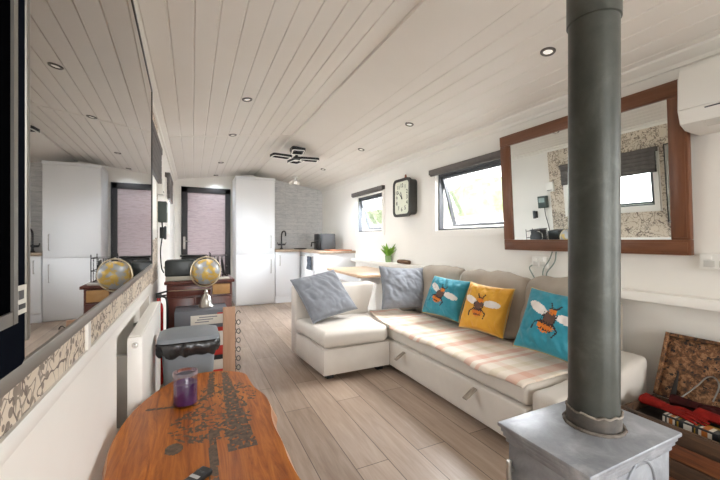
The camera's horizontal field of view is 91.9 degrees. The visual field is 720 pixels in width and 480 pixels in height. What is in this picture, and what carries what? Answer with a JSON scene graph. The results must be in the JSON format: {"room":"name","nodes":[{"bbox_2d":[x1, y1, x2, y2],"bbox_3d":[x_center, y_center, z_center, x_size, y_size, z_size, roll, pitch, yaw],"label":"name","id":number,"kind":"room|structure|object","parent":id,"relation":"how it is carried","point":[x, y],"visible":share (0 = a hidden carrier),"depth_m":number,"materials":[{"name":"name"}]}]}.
{"room":"ship interior","nodes":[
{"label":"ship interior","id":0,"kind":"room"},
{"bbox_2d":[0,113,173,479],"bbox_3d":[-1.262,0.043,1.778,0.173,2.215,9.500,0,0,-26],"label":"wall","id":1,"kind":"structure","parent":0,"point":[73,439],"depth_m":0.97,"materials":[{"name":"paint"}]},
{"bbox_2d":[0,0,29,379],"bbox_3d":[-0.047,-0.307,-0.361,0.155,0.825,1.391,0,0,-26],"label":"television","id":2,"kind":"object","parent":1,"relation":"attached to","point":[14,14],"visible":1,"depth_m":0.27,"materials":[{"name":"black plastic"}]},
{"bbox_2d":[19,290,25,309],"bbox_3d":[-0.273,0.049,0.281,0.001,0.015,0.012,0,0,-26],"label":"print","id":3,"kind":"object","parent":2,"relation":"attached to","point":[22,293],"depth_m":0.28,"materials":[{"name":"white paper"}]},
{"bbox_2d":[0,283,151,467],"bbox_3d":[-0.323,0.340,0.044,0.016,0.040,5.560,0,0,-26],"label":"trim","id":4,"kind":"structure","parent":1,"relation":"attached to","point":[21,429],"depth_m":0.74,"materials":[{"name":"white wood"}]},
{"bbox_2d":[0,0,152,398],"bbox_3d":[-0.729,-0.315,1.014,0.123,0.920,1.740,0,0,-26],"label":"wall mirror","id":5,"kind":"object","parent":1,"relation":"attached to","point":[91,92],"visible":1,"depth_m":0.59,"materials":[{"name":"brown mirror"}]},
{"bbox_2d":[85,321,90,350],"bbox_3d":[-0.796,0.220,1.017,0.010,0.200,0.035,0,0,-26],"label":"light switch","id":6,"kind":"structure","parent":1,"relation":"attached to","point":[87,326],"depth_m":1.01,"materials":[{"name":"white plastic"}]},
{"bbox_2d":[117,301,159,427],"bbox_3d":[-1.222,0.775,1.922,0.140,0.710,0.984,0,0,-26],"label":"radiator","id":7,"kind":"object","parent":1,"relation":"attached to","point":[138,370],"visible":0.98,"depth_m":1.57,"materials":[{"name":"white metal"}]},
{"bbox_2d":[129,301,158,336],"bbox_3d":[-1.186,0.423,1.941,0.044,0.006,0.919,0,0,-26],"label":"grille","id":8,"kind":"object","parent":7,"relation":"attached to","point":[141,328],"depth_m":1.80,"materials":[{"name":"white"}]},
{"bbox_2d":[153,176,156,237],"bbox_3d":[-1.495,-0.376,2.371,0.099,0.722,1.180,0,0,-26],"label":"window","id":9,"kind":"structure","parent":1,"relation":"in","point":[154,179],"depth_m":2.87,"materials":[{"name":"grey"}]},
{"bbox_2d":[133,0,177,181],"bbox_3d":[-1.162,-1.042,1.826,0.055,0.065,9.500,0,0,-26],"label":"trim","id":10,"kind":"structure","parent":1,"relation":"attached to","point":[157,111],"depth_m":2.83,"materials":[{"name":"white wood"}]},
{"bbox_2d":[153,122,162,183],"bbox_3d":[-1.442,-0.620,2.407,0.055,0.300,1.210,0,0,-26],"label":"window blind","id":11,"kind":"object","parent":1,"relation":"attached to","point":[157,148],"visible":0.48,"depth_m":2.58,"materials":[{"name":"grey fabric"}]},
{"bbox_2d":[157,177,163,195],"bbox_3d":[-1.785,-0.475,3.113,0.052,0.150,0.120,0,0,-26],"label":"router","id":12,"kind":"object","parent":1,"relation":"attached to","point":[160,187],"visible":0.7,"depth_m":3.06,"materials":[{"name":"white plastic"}]},
{"bbox_2d":[158,201,167,272],"bbox_3d":[-1.824,-0.023,3.217,0.072,0.654,0.190,0,0,-26],"label":"wall control box","id":13,"kind":"object","parent":1,"relation":"attached to","point":[162,205],"visible":0.98,"depth_m":3.18,"materials":[{"name":"grey plastic"}]},
{"bbox_2d":[160,226,166,239],"bbox_3d":[-1.916,-0.065,3.389,0.055,0.130,0.070,0,0,-26],"label":"wall phone","id":14,"kind":"object","parent":1,"relation":"attached to","point":[164,227],"visible":0.94,"depth_m":3.38,"materials":[{"name":"black plastic"}]},
{"bbox_2d":[165,177,169,237],"bbox_3d":[-2.419,-0.376,4.285,0.099,0.722,0.690,0,0,-26],"label":"window","id":15,"kind":"structure","parent":1,"relation":"in","point":[167,224],"depth_m":4.55,"materials":[{"name":"grey"}]},
{"bbox_2d":[165,172,172,203],"bbox_3d":[-2.362,-0.620,4.312,0.055,0.300,0.720,0,0,-26],"label":"window blind","id":16,"kind":"object","parent":15,"relation":"attached to","point":[167,174],"visible":0.98,"depth_m":4.01,"materials":[{"name":"grey fabric"}]},
{"bbox_2d":[168,135,291,137],"bbox_3d":[-1.426,-1.149,3.862,1.350,0.201,0.035,0,0,-26],"label":"trim","id":17,"kind":"structure","parent":1,"relation":"attached to","point":[168,135],"depth_m":3.90,"materials":[{"name":"white wood"}]},
{"bbox_2d":[174,175,321,275],"bbox_3d":[-2.055,-0.060,6.730,3.050,2.420,0.132,0,0,-26],"label":"wall","id":18,"kind":"structure","parent":0,"point":[298,209],"depth_m":6.96,"materials":[{"name":"paint"}]},
{"bbox_2d":[181,186,230,275],"bbox_3d":[-2.779,0.107,6.302,0.815,2.085,0.154,0,0,-26],"label":"door","id":19,"kind":"structure","parent":18,"relation":"in","point":[205,212],"depth_m":6.31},
{"bbox_2d":[188,193,224,274],"bbox_3d":[-2.782,0.037,6.310,0.665,1.825,0.016,0,0,-26],"label":"blind","id":20,"kind":"object","parent":19,"relation":"attached to","point":[206,211],"depth_m":6.31,"materials":[{"name":"fabric"}]},
{"bbox_2d":[160,301,508,479],"bbox_3d":[0.022,1.200,2.426,3.150,0.100,9.750,0,0,-26],"label":"floor","id":21,"kind":"structure","parent":0,"point":[370,423],"depth_m":2.20,"materials":[{"name":"brown wood"}]},
{"bbox_2d":[156,291,167,384],"bbox_3d":[-1.585,0.779,2.777,0.100,0.742,0.064,0,0,-26],"label":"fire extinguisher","id":22,"kind":"object","parent":21,"relation":"on","point":[159,295],"visible":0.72,"depth_m":2.77,"materials":[{"name":"red metal"}]},
{"bbox_2d":[155,324,219,385],"bbox_3d":[-1.013,0.841,2.065,0.340,0.618,0.289,0,0,-26],"label":"bin","id":23,"kind":"object","parent":21,"relation":"on","point":[195,346],"visible":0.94,"depth_m":1.96,"materials":[{"name":"grey plastic"}]},
{"bbox_2d":[162,353,213,385],"bbox_3d":[-1.013,0.870,2.065,0.275,0.560,0.245,0,0,-26],"label":"tub","id":24,"kind":"object","parent":23,"relation":"in","point":[204,362],"depth_m":1.95,"materials":[{"name":"grey"}]},
{"bbox_2d":[164,274,234,328],"bbox_3d":[-1.454,0.750,3.167,0.545,0.800,0.482,0,0,-26],"label":"sideboard","id":25,"kind":"object","parent":21,"relation":"on","point":[180,293],"visible":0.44,"depth_m":2.94,"materials":[{"name":"brown wood"}]},
{"bbox_2d":[164,259,194,280],"bbox_3d":[-1.565,0.262,3.020,0.242,0.176,0.180,0,0,-26],"label":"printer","id":26,"kind":"object","parent":25,"relation":"on","point":[175,269],"visible":0.79,"depth_m":2.94,"materials":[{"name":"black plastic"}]},
{"bbox_2d":[180,254,207,260],"bbox_3d":[-1.567,0.247,3.286,0.235,0.205,0.130,0,0,-26],"label":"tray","id":27,"kind":"object","parent":25,"relation":"on","point":[195,257],"visible":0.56,"depth_m":3.23,"materials":[{"name":"black plastic"}]},
{"bbox_2d":[209,252,227,276],"bbox_3d":[-1.330,0.235,3.266,0.152,0.230,0.249,0,0,-26],"label":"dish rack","id":28,"kind":"object","parent":25,"relation":"on","point":[209,252],"visible":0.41,"depth_m":3.19,"materials":[{"name":"black metal"}]},
{"bbox_2d":[102,371,300,479],"bbox_3d":[-0.532,0.925,1.179,0.606,0.451,1.450,0,0,-26],"label":"coffee table","id":29,"kind":"object","parent":21,"relation":"on","point":[230,430],"visible":1,"depth_m":1.23,"materials":[{"name":"brown wood"}]},
{"bbox_2d":[173,367,197,406],"bbox_3d":[-0.742,0.629,1.480,0.098,0.139,0.098,0,0,-26],"label":"candle jar","id":30,"kind":"object","parent":29,"relation":"on","point":[185,389],"visible":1,"depth_m":1.45,"materials":[{"name":"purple glass"}]},
{"bbox_2d":[184,466,211,479],"bbox_3d":[-0.490,0.690,0.968,0.042,0.018,0.170,0,0,23],"label":"remote control","id":31,"kind":"object","parent":29,"relation":"on","point":[203,472],"visible":1,"depth_m":1.01,"materials":[{"name":"black plastic"}]},
{"bbox_2d":[146,372,257,479],"bbox_3d":[-0.521,0.699,1.188,0.436,0.001,1.377,0,0,-26],"label":"artwork","id":32,"kind":"object","parent":29,"relation":"on","point":[173,449],"depth_m":1.31},
{"bbox_2d":[223,306,240,370],"bbox_3d":[-0.918,0.816,2.494,0.119,0.668,0.031,0,0,-26],"label":"wooden post","id":33,"kind":"object","parent":21,"relation":"on","point":[229,316],"visible":0.73,"depth_m":2.48,"materials":[{"name":"brown wood"}]},
{"bbox_2d":[232,176,274,305],"bbox_3d":[-1.949,0.026,6.366,0.675,2.247,0.629,0,0,-26],"label":"tall cabinet","id":34,"kind":"object","parent":21,"relation":"on","point":[253,198],"visible":1,"depth_m":6.12,"materials":[{"name":"white wood"}]},
{"bbox_2d":[275,252,299,302],"bbox_3d":[-1.432,0.688,6.611,0.466,0.924,0.620,0,0,-26],"label":"base cabinet","id":35,"kind":"object","parent":21,"relation":"on","point":[287,264],"visible":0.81,"depth_m":6.34,"materials":[{"name":"white wood"}]},
{"bbox_2d":[305,269,315,276],"bbox_3d":[-0.443,0.760,4.289,0.392,0.780,0.394,0,0,-26],"label":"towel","id":36,"kind":"object","parent":21,"relation":"on","point":[307,272],"visible":0.09,"depth_m":4.19,"materials":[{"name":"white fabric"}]},
{"bbox_2d":[300,252,354,282],"bbox_3d":[-0.728,0.688,6.384,0.657,0.924,1.641,0,0,-26],"label":"base cabinet","id":37,"kind":"object","parent":21,"relation":"on","point":[320,263],"visible":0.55,"depth_m":5.69,"materials":[{"name":"white wood"}]},
{"bbox_2d":[306,256,310,269],"bbox_3d":[-0.870,0.448,5.908,0.036,0.321,0.237,0,0,-26],"label":"tea towel","id":38,"kind":"object","parent":37,"relation":"hanging from","point":[308,267],"visible":0.73,"depth_m":5.87,"materials":[{"name":"grey fabric"}]},
{"bbox_2d":[275,249,355,253],"bbox_3d":[-0.927,0.206,6.282,1.103,0.038,1.650,0,0,-26],"label":"countertop","id":39,"kind":"structure","parent":37,"relation":"on","point":[276,250],"depth_m":5.92,"materials":[{"name":"brown wood"}]},
{"bbox_2d":[277,231,285,248],"bbox_3d":[-1.470,0.008,6.695,0.227,0.358,0.152,0,0,27],"label":"tap","id":40,"kind":"object","parent":39,"relation":"on","point":[281,244],"visible":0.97,"depth_m":6.71,"materials":[{"name":"grey metal"}]},
{"bbox_2d":[311,234,334,249],"bbox_3d":[-0.674,0.040,6.182,0.438,0.286,0.300,0,0,-26],"label":"microwave oven","id":41,"kind":"object","parent":39,"relation":"on","point":[321,241],"visible":0.95,"depth_m":6.07,"materials":[{"name":"black metal"}]},
{"bbox_2d":[325,249,351,250],"bbox_3d":[-0.364,0.178,5.815,0.400,0.018,0.250,0,0,-26],"label":"chopping board","id":42,"kind":"object","parent":39,"relation":"on","point":[330,249],"visible":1,"depth_m":5.76,"materials":[{"name":"wood"}]},
{"bbox_2d":[327,266,380,283],"bbox_3d":[0.040,0.774,4.506,0.670,0.752,1.160,0,0,-26],"label":"dining table","id":43,"kind":"object","parent":21,"relation":"on","point":[363,273],"visible":0.32,"depth_m":4.22,"materials":[{"name":"brown wood"}]},
{"bbox_2d":[291,265,646,436],"bbox_3d":[0.490,0.699,2.720,1.494,0.903,2.337,0,0,-26],"label":"sofa","id":44,"kind":"object","parent":21,"relation":"on","point":[353,340],"visible":0.4,"depth_m":2.67,"materials":[{"name":"beige fabric"}]},
{"bbox_2d":[290,269,357,323],"bbox_3d":[-0.340,0.520,3.291,0.543,0.430,0.360,0,0,-38],"label":"cushion","id":45,"kind":"object","parent":44,"relation":"on","point":[323,295],"visible":1,"depth_m":3.21,"materials":[{"name":"grey fabric"}]},
{"bbox_2d":[296,312,387,347],"bbox_3d":[-0.117,0.815,3.193,0.795,0.134,0.628,0,0,-26],"label":"cushion","id":46,"kind":"object","parent":44,"relation":"on","point":[346,329],"depth_m":2.99,"materials":[{"name":"beige fabric"}]},
{"bbox_2d":[379,266,423,309],"bbox_3d":[0.461,0.495,3.576,0.552,0.444,0.234,0,0,-15],"label":"cushion","id":47,"kind":"object","parent":44,"relation":"on","point":[401,287],"visible":0.92,"depth_m":3.50,"materials":[{"name":"grey fabric"}]},
{"bbox_2d":[399,308,415,310],"bbox_3d":[0.526,0.545,3.760,0.258,0.465,0.196,0,0,-26],"label":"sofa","id":48,"kind":"object","parent":44,"relation":"on","point":[403,309],"depth_m":3.69,"materials":[{"name":"beige fabric"}]},
{"bbox_2d":[416,265,465,320],"bbox_3d":[0.799,0.521,3.470,0.280,0.530,0.692,0,0,-26],"label":"cushion","id":49,"kind":"object","parent":44,"relation":"on","point":[449,272],"depth_m":3.45,"materials":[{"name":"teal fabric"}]},
{"bbox_2d":[422,275,471,322],"bbox_3d":[0.770,0.520,3.120,0.235,0.357,0.439,0,0,-39],"label":"cushion","id":50,"kind":"object","parent":44,"relation":"on","point":[446,298],"visible":0.98,"depth_m":3.03,"materials":[{"name":"teal fabric"}]},
{"bbox_2d":[368,308,567,404],"bbox_3d":[0.770,0.823,2.932,0.789,0.120,2.115,0,0,-26],"label":"seat cushion","id":51,"kind":"object","parent":44,"relation":"on","point":[507,392],"depth_m":2.22,"materials":[{"name":"beige fabric"}]},
{"bbox_2d":[370,309,567,387],"bbox_3d":[0.659,0.766,2.815,0.566,0.042,1.974,0,0,-26],"label":"blanket","id":52,"kind":"object","parent":44,"relation":"on","point":[484,353],"visible":0.97,"depth_m":2.38,"materials":[{"name":"beige fabric"}]},
{"bbox_2d":[458,282,514,338],"bbox_3d":[0.968,0.530,2.672,0.228,0.371,0.387,0,0,-35],"label":"cushion","id":53,"kind":"object","parent":44,"relation":"on","point":[486,309],"visible":1,"depth_m":2.59,"materials":[{"name":"yellow fabric"}]},
{"bbox_2d":[459,269,530,338],"bbox_3d":[1.083,0.520,2.882,0.261,0.536,0.738,0,0,-26],"label":"cushion","id":54,"kind":"object","parent":44,"relation":"on","point":[500,279],"depth_m":2.63,"materials":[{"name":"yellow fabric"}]},
{"bbox_2d":[513,287,567,362],"bbox_3d":[1.192,0.520,2.130,0.254,0.405,0.435,0,0,-36],"label":"cushion","id":55,"kind":"object","parent":44,"relation":"on","point":[543,328],"visible":0.65,"depth_m":2.11,"materials":[{"name":"teal fabric"}]},
{"bbox_2d":[519,275,567,325],"bbox_3d":[1.345,0.512,2.342,0.273,0.530,0.577,0,0,-26],"label":"cushion","id":56,"kind":"object","parent":44,"relation":"on","point":[556,285],"depth_m":2.45,"materials":[{"name":"fabric"}]},
{"bbox_2d":[498,401,681,479],"bbox_3d":[0.611,0.828,0.937,0.396,0.645,0.251,0,0,-26],"label":"wood stove","id":57,"kind":"object","parent":21,"relation":"on","point":[542,446],"visible":0.89,"depth_m":0.88,"materials":[{"name":"metal"}]},
{"bbox_2d":[562,0,627,438],"bbox_3d":[0.641,-0.359,0.956,0.221,1.732,0.221,0,0,-26],"label":"flue pipe","id":58,"kind":"object","parent":57,"relation":"on","point":[593,27],"visible":1,"depth_m":0.91,"materials":[{"name":"metal"}]},
{"bbox_2d":[621,332,719,479],"bbox_3d":[1.704,0.833,1.484,0.481,0.634,0.832,0,0,-26],"label":"storage chest","id":59,"kind":"object","parent":21,"relation":"on","point":[694,456],"visible":0.43,"depth_m":1.75,"materials":[{"name":"brown wood"}]},
{"bbox_2d":[638,393,709,425],"bbox_3d":[1.534,0.826,1.688,0.124,0.049,0.276,0,0,-15],"label":"glove","id":60,"kind":"object","parent":59,"relation":"in","point":[645,398],"visible":1,"depth_m":1.68,"materials":[{"name":"red fabric"}]},
{"bbox_2d":[670,371,678,393],"bbox_3d":[1.650,0.767,1.824,0.083,0.142,0.028,0,0,-26],"label":"chisel","id":61,"kind":"object","parent":59,"relation":"in","point":[675,384],"visible":0.83,"depth_m":1.82,"materials":[{"name":"black metal"}]},
{"bbox_2d":[636,406,719,428],"bbox_3d":[1.637,0.887,1.452,0.280,0.015,0.800,0,0,-26],"label":"blanket","id":62,"kind":"object","parent":59,"relation":"on","point":[655,412],"depth_m":1.78,"materials":[{"name":"red fabric"}]},
{"bbox_2d":[662,412,719,442],"bbox_3d":[1.510,0.855,1.584,0.062,0.048,0.200,0,0,-24],"label":"packet","id":63,"kind":"object","parent":59,"relation":"in","point":[711,433],"visible":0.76,"depth_m":1.56,"materials":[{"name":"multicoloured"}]},
{"bbox_2d":[669,394,719,414],"bbox_3d":[1.678,0.816,1.672,0.126,0.048,0.277,0,0,-26],"label":"glove","id":64,"kind":"object","parent":59,"relation":"in","point":[674,399],"visible":0.74,"depth_m":1.71,"materials":[{"name":"red fabric"}]},
{"bbox_2d":[681,376,719,401],"bbox_3d":[1.695,0.754,1.746,0.062,0.150,0.155,0,0,-41],"label":"tongs","id":65,"kind":"object","parent":59,"relation":"in","point":[701,381],"visible":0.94,"depth_m":1.73,"materials":[{"name":"silver metal"}]},
{"bbox_2d":[693,407,719,424],"bbox_3d":[1.664,0.826,1.534,0.135,0.049,0.277,0,0,-26],"label":"glove","id":66,"kind":"object","parent":59,"relation":"in","point":[712,417],"visible":0.86,"depth_m":1.60,"materials":[{"name":"red fabric"}]},
{"bbox_3d":[-1.293,1.093,2.835,0.343,0.114,0.250,0,0,-26],"label":"storage box","id":67,"kind":"object","parent":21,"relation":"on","visible":0},
{"bbox_2d":[213,354,222,369],"bbox_3d":[-1.291,0.978,2.836,0.339,0.114,0.250,0,0,-26],"label":"storage box","id":68,"kind":"object","parent":67,"relation":"on","point":[218,359],"visible":0.04,"depth_m":2.78,"materials":[{"name":"white"}]},
{"bbox_2d":[214,340,222,354],"bbox_3d":[-1.293,0.866,2.835,0.343,0.109,0.250,0,0,-26],"label":"storage box","id":69,"kind":"object","parent":68,"relation":"on","point":[220,350],"visible":0.07,"depth_m":2.79,"materials":[{"name":"red"}]},
{"bbox_2d":[217,326,222,340],"bbox_3d":[-1.291,0.753,2.836,0.339,0.114,0.250,0,0,-26],"label":"storage box","id":70,"kind":"object","parent":69,"relation":"on","point":[220,329],"visible":0.08,"depth_m":2.79,"materials":[{"name":"white"}]},
{"bbox_2d":[174,303,226,326],"bbox_3d":[-1.290,0.625,2.834,0.380,0.141,0.274,0,0,-26],"label":"storage box","id":71,"kind":"object","parent":70,"relation":"on","point":[191,315],"visible":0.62,"depth_m":2.72,"materials":[{"name":"grey plastic"}]},
{"bbox_2d":[190,256,220,307],"bbox_3d":[-1.264,0.343,2.854,0.212,0.422,0.212,0,0,8],"label":"desk globe","id":72,"kind":"object","parent":71,"relation":"on","point":[204,271],"visible":1,"depth_m":2.80,"materials":[{"name":"gold metal"}]},
{"bbox_2d":[195,316,216,322],"bbox_3d":[-1.204,0.625,2.724,0.160,0.044,0.001,0,0,-26],"label":"print","id":73,"kind":"object","parent":71,"relation":"attached to","point":[198,319],"depth_m":2.72,"materials":[{"name":"beige paper"}]},
{"bbox_2d":[136,0,719,189],"bbox_3d":[0.033,-1.178,2.404,3.050,0.364,9.740,0,0,-26],"label":"ceiling","id":74,"kind":"structure","parent":0,"point":[288,57],"depth_m":2.32,"materials":[{"name":"white wood"}]},
{"bbox_2d":[242,97,251,101],"bbox_3d":[-0.925,-1.147,2.852,0.084,0.023,0.084,0,0,-19],"label":"recessed light","id":75,"kind":"object","parent":74,"relation":"in","point":[246,99],"visible":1,"depth_m":2.85,"materials":[{"name":"silver metal"}]},
{"bbox_2d":[289,176,299,184],"bbox_3d":[-1.172,-1.067,6.303,0.211,0.151,0.201,0,0,-26],"label":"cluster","id":76,"kind":"object","parent":74,"relation":"attached to","point":[294,177],"visible":1,"depth_m":6.30,"materials":[{"name":"white plastic"}]},
{"bbox_2d":[270,146,318,163],"bbox_3d":[-0.821,-1.125,4.580,0.539,0.148,0.594,0,0,28],"label":"ceiling lamp","id":77,"kind":"object","parent":74,"relation":"attached to","point":[294,150],"visible":1,"depth_m":4.54,"materials":[{"name":"black metal"}]},
{"bbox_2d":[254,0,522,178],"bbox_3d":[0.202,-1.205,2.485,0.385,0.077,9.500,0,0,-26],"label":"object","id":78,"kind":"structure","parent":74,"relation":"attached to","point":[433,29],"depth_m":2.34,"materials":[{"name":"white wood"}]},
{"bbox_2d":[405,122,413,126],"bbox_3d":[0.476,-1.108,3.350,0.084,0.024,0.084,0,0,-19],"label":"recessed light","id":79,"kind":"object","parent":74,"relation":"in","point":[409,124],"visible":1,"depth_m":3.35,"materials":[{"name":"silver metal"}]},
{"bbox_2d":[540,47,555,56],"bbox_3d":[1.108,-1.108,2.052,0.084,0.024,0.084,0,0,-19],"label":"recessed light","id":80,"kind":"object","parent":74,"relation":"in","point":[548,51],"visible":1,"depth_m":2.05,"materials":[{"name":"silver metal"}]},
{"bbox_2d":[322,54,719,398],"bbox_3d":[1.339,0.060,3.034,0.150,2.180,9.500,0,0,-26],"label":"wall","id":81,"kind":"structure","parent":0,"point":[645,324],"depth_m":2.60,"materials":[{"name":"paint"}]},
{"bbox_2d":[355,189,384,235],"bbox_3d":[0.233,-0.384,5.398,0.241,0.648,0.970,0,0,-26],"label":"window","id":82,"kind":"structure","parent":81,"relation":"in","point":[373,206],"depth_m":5.51,"materials":[{"name":"grey plastic"}]},
{"bbox_2d":[352,189,382,197],"bbox_3d":[0.097,-0.705,5.355,0.030,0.020,1.010,0,0,-26],"label":"shade","id":83,"kind":"object","parent":82,"relation":"attached to","point":[369,191],"depth_m":5.33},
{"bbox_2d":[351,185,384,197],"bbox_3d":[0.103,-0.730,5.358,0.055,0.070,1.040,0,0,-26],"label":"window blind","id":84,"kind":"object","parent":82,"relation":"attached to","point":[381,187],"visible":1,"depth_m":5.25,"materials":[{"name":"grey fabric"}]},
{"bbox_2d":[393,174,416,216],"bbox_3d":[0.561,-0.548,4.335,0.117,0.530,0.390,0,0,-26],"label":"wall clock","id":85,"kind":"object","parent":81,"relation":"attached to","point":[404,189],"visible":1,"depth_m":4.25,"materials":[{"name":"grey metal"}]},
{"bbox_2d":[432,159,503,235],"bbox_3d":[1.160,-0.394,3.497,0.259,0.708,1.060,0,0,-26],"label":"window","id":86,"kind":"structure","parent":81,"relation":"in","point":[441,183],"depth_m":3.80,"materials":[{"name":"grey plastic"}]},
{"bbox_2d":[429,150,499,176],"bbox_3d":[1.027,-0.740,3.444,0.055,0.070,1.070,0,0,-26],"label":"window blind","id":87,"kind":"object","parent":86,"relation":"attached to","point":[492,156],"visible":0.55,"depth_m":3.37,"materials":[{"name":"grey fabric"}]},
{"bbox_2d":[320,35,719,193],"bbox_3d":[1.245,-0.999,2.988,0.060,0.082,9.500,0,0,-26],"label":"trim","id":88,"kind":"structure","parent":81,"relation":"attached to","point":[708,48],"depth_m":2.63,"materials":[{"name":"white wood"}]},
{"bbox_2d":[351,258,719,311],"bbox_3d":[1.027,0.334,3.405,0.090,0.052,5.240,0,0,-26],"label":"trim","id":89,"kind":"structure","parent":81,"relation":"attached to","point":[702,303],"depth_m":1.95,"materials":[{"name":"white wood"}]},
{"bbox_2d":[382,243,396,261],"bbox_3d":[0.395,0.176,4.727,0.155,0.265,0.398,0,0,-26],"label":"potted plant","id":90,"kind":"object","parent":89,"relation":"on","point":[388,252],"visible":0.98,"depth_m":4.69,"materials":[{"name":"green plant"}]},
{"bbox_2d":[397,259,410,263],"bbox_3d":[0.551,0.279,4.380,0.054,0.056,0.252,0,0,-26],"label":"log","id":91,"kind":"object","parent":89,"relation":"on","point":[402,261],"visible":1,"depth_m":4.34,"materials":[{"name":"brown wood"}]},
{"bbox_2d":[532,257,548,267],"bbox_3d":[1.398,0.177,2.701,0.033,0.085,0.130,0,0,-26],"label":"wall socket","id":92,"kind":"object","parent":81,"relation":"attached to","point":[537,262],"visible":1,"depth_m":2.69,"materials":[{"name":"white plastic"}]},
{"bbox_2d":[542,251,552,274],"bbox_3d":[1.421,0.197,2.640,0.014,0.217,0.090,0,0,-26],"label":"cable","id":93,"kind":"object","parent":92,"relation":"attached to","point":[552,251],"visible":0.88,"depth_m":2.64,"materials":[{"name":"grey plastic"}]},
{"bbox_2d":[500,79,693,255],"bbox_3d":[1.493,-0.389,2.414,0.105,0.950,1.235,0,0,-26],"label":"framed mirror","id":94,"kind":"object","parent":81,"relation":"attached to","point":[656,173],"visible":0.79,"depth_m":2.10,"materials":[{"name":"brown wood"}]},
{"bbox_2d":[546,252,556,275],"bbox_3d":[1.435,0.198,2.611,0.014,0.216,0.086,0,0,-26],"label":"cable","id":95,"kind":"object","parent":94,"relation":"hanging from","point":[555,252],"visible":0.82,"depth_m":2.59,"materials":[{"name":"grey plastic"}]},
{"bbox_2d":[509,99,671,239],"bbox_3d":[1.496,-0.389,2.416,0.012,0.790,1.075,-4,2,-26],"label":"mirror glass","id":96,"kind":"object","parent":94,"relation":"attached to","point":[538,162],"depth_m":2.15,"materials":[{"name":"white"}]},
{"bbox_2d":[678,55,719,135],"bbox_3d":[1.901,-0.723,1.426,0.232,0.335,0.875,0,0,-26],"label":"air conditioner","id":97,"kind":"object","parent":81,"relation":"attached to","point":[698,83],"visible":1,"depth_m":1.70,"materials":[{"name":"white plastic"}]},
{"bbox_2d":[700,254,719,269],"bbox_3d":[1.839,0.115,1.787,0.033,0.080,0.140,0,0,-26],"label":"wall socket","id":98,"kind":"object","parent":81,"relation":"attached to","point":[707,261],"visible":1,"depth_m":1.80,"materials":[{"name":"white plastic"}]},
{"bbox_2d":[703,260,714,266],"bbox_3d":[1.815,0.127,1.810,0.002,0.033,0.044,0,0,-26],"label":"outlet","id":99,"kind":"object","parent":98,"relation":"attached to","point":[706,263],"depth_m":1.81,"materials":[{"name":"grey plastic"}]},
{"label":"outside","id":100,"kind":"structure","parent":0,"visible":0},
{"bbox_3d":[0.000,1.600,0.000,50.000,0.100,50.000,0,0,-26],"label":"ground","id":101,"kind":"structure","parent":100,"visible":0},
{"bbox_2d":[365,213,503,230],"bbox_3d":[0.276,0.490,13.459,0.280,2.120,28.000,0,0,-26],"label":"wall","id":102,"kind":"structure","parent":101,"relation":"on","point":[494,217],"depth_m":8.04,"materials":[{"name":"white"}]},
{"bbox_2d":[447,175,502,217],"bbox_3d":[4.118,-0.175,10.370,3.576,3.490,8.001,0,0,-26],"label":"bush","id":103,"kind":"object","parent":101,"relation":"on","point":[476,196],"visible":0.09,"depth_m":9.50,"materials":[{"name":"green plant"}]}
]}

